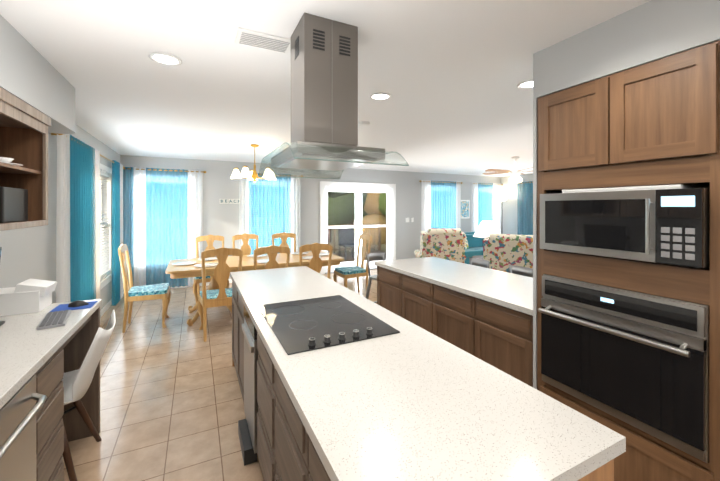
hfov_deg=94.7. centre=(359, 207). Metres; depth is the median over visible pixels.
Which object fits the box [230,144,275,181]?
chandelier
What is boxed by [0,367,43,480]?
dishwasher
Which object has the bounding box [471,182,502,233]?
curtain
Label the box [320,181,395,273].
french door
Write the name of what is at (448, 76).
ceiling
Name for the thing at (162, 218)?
curtain
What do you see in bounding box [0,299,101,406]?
countertop
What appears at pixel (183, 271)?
dining table
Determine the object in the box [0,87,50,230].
upper cabinet
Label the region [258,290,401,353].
cooktop
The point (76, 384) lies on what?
desk chair
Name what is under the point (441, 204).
curtain
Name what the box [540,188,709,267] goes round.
microwave
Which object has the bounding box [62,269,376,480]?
floor
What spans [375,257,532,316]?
countertop
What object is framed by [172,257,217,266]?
placemat
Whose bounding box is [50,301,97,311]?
mousepad
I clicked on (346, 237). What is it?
patio chair
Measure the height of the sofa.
0.860 m
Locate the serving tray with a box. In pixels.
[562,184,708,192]
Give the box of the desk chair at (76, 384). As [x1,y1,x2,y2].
[61,310,115,480]
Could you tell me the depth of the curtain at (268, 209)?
7.08 m
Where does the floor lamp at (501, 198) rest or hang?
on the floor
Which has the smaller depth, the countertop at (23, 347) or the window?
the countertop at (23, 347)
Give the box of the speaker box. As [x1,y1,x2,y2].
[0,186,27,222]
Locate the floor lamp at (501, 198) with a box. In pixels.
[495,196,508,201]
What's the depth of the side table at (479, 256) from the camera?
6.40 m
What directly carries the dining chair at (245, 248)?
on the floor
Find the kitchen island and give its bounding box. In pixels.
[231,278,613,480]
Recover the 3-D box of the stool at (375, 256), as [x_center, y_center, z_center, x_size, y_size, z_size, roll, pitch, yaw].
[0.328,1.098,4.522,0.445,0.915,0.445,0,0,-35]
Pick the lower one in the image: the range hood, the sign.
the sign
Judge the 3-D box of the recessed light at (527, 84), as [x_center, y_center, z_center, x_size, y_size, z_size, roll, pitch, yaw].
[1.295,-0.940,2.521,0.184,0.011,0.184,0,0,-26]
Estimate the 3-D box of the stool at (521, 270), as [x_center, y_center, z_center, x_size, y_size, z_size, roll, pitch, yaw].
[1.589,1.099,3.506,0.445,0.915,0.445,0,0,-26]
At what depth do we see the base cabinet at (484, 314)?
2.30 m
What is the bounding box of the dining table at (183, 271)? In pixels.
[165,251,343,325]
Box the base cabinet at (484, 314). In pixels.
[467,297,532,386]
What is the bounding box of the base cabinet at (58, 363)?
[40,335,71,480]
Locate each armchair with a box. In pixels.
[414,228,465,262]
[483,234,532,272]
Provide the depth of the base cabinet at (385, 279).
3.70 m
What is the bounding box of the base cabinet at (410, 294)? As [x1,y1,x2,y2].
[395,273,426,330]
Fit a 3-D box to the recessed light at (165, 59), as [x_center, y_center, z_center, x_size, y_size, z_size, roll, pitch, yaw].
[-1.229,-0.939,2.097,0.184,0.011,0.184,0,0,-26]
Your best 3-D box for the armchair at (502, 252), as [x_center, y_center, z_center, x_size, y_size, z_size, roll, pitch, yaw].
[2.456,0.973,5.239,0.890,1.157,0.886,0,0,34]
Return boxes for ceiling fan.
[483,157,532,183]
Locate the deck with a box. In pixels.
[328,222,385,261]
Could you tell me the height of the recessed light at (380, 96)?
0.011 m
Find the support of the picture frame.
attached to the wall
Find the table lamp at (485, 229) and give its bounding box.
[473,221,499,238]
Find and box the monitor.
[0,247,4,325]
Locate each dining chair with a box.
[118,244,170,332]
[193,235,228,304]
[197,247,242,341]
[232,233,257,254]
[254,245,290,269]
[272,232,295,251]
[299,243,332,278]
[333,234,371,297]
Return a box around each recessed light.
[148,52,181,65]
[370,93,390,99]
[517,79,532,88]
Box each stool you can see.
[365,252,384,302]
[469,258,489,267]
[509,265,532,277]
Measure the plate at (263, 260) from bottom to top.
0.016 m
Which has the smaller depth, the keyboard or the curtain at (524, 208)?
the keyboard
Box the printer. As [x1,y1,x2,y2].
[0,278,56,315]
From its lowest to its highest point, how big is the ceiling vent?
0.015 m
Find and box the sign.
[220,199,238,203]
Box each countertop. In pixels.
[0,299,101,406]
[230,266,625,480]
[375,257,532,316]
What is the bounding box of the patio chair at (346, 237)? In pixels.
[338,228,354,260]
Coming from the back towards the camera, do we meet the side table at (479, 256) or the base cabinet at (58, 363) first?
the side table at (479, 256)
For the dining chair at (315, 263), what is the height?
1.101 m
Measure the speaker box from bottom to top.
0.200 m
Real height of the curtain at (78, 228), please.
2.240 m
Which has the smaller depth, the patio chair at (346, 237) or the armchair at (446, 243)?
the armchair at (446, 243)
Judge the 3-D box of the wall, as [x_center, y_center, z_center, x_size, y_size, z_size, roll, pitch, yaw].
[2.327,0.302,3.480,10.000,2.500,10.700,0,0,-26]
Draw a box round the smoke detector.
[359,121,369,125]
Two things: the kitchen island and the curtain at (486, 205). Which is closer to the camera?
the kitchen island
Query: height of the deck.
1.140 m
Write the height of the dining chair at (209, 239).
1.101 m
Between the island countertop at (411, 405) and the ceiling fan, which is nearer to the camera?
the island countertop at (411, 405)
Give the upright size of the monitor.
0.410 m
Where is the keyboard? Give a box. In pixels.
[37,310,70,329]
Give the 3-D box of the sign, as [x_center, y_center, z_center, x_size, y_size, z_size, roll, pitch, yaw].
[-2.656,-0.133,6.807,0.418,0.100,0.010,0,0,-26]
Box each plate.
[0,157,22,165]
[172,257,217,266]
[247,254,268,262]
[291,252,312,258]
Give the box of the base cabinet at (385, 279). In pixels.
[377,265,394,312]
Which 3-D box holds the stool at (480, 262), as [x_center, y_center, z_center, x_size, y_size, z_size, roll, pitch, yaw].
[1.323,1.099,4.044,0.445,0.915,0.445,0,0,-26]
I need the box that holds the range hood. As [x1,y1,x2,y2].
[259,13,408,178]
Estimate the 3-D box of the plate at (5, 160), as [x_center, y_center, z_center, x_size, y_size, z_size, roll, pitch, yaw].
[-2.116,-0.264,1.928,0.224,0.054,0.224,0,0,-26]
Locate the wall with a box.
[0,0,719,388]
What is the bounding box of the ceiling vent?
[235,27,290,53]
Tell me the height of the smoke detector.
0.031 m
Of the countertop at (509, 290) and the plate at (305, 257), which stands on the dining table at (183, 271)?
the plate at (305, 257)
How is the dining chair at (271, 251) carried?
on the floor
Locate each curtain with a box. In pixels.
[51,133,123,324]
[123,167,205,287]
[239,172,302,254]
[419,180,461,231]
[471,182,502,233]
[516,181,532,234]
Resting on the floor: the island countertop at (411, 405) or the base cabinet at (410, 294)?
the base cabinet at (410, 294)
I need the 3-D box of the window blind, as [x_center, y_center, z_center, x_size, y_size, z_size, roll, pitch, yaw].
[-3.564,0.249,4.358,0.058,1.533,2.136,0,0,-26]
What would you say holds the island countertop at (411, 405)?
on the kitchen island
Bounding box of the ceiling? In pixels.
[0,0,650,176]
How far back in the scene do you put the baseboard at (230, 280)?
6.48 m
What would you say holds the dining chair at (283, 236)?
on the floor
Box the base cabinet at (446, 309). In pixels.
[427,285,466,351]
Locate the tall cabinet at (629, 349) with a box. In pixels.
[537,40,719,480]
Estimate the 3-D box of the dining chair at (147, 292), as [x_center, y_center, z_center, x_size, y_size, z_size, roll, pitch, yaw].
[-2.832,1.011,4.387,0.541,1.101,0.532,0,0,-26]
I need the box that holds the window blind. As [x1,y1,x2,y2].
[100,172,109,277]
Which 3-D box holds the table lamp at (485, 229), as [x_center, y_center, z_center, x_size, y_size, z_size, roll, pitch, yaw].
[2.451,0.607,6.387,0.520,0.700,0.520,0,0,-26]
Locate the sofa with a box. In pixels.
[464,231,483,263]
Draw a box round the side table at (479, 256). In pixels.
[472,255,483,259]
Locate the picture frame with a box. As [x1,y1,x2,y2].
[461,200,469,218]
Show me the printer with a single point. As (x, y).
(30, 295)
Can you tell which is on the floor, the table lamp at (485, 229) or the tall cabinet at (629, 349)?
the tall cabinet at (629, 349)
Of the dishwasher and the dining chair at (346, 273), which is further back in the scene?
the dining chair at (346, 273)
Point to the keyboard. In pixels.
(54, 319)
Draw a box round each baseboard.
[101,299,111,315]
[170,279,231,288]
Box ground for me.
[328,220,385,252]
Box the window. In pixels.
[100,163,111,289]
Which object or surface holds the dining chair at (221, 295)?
on the floor
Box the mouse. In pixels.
[68,300,88,306]
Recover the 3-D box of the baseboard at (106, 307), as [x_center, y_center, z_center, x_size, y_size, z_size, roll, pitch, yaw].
[-3.342,1.506,4.034,0.021,0.090,4.378,0,0,-26]
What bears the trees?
on the ground
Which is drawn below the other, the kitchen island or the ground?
the kitchen island
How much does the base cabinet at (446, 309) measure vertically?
0.880 m
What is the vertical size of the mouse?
0.034 m
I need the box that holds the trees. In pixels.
[328,192,385,244]

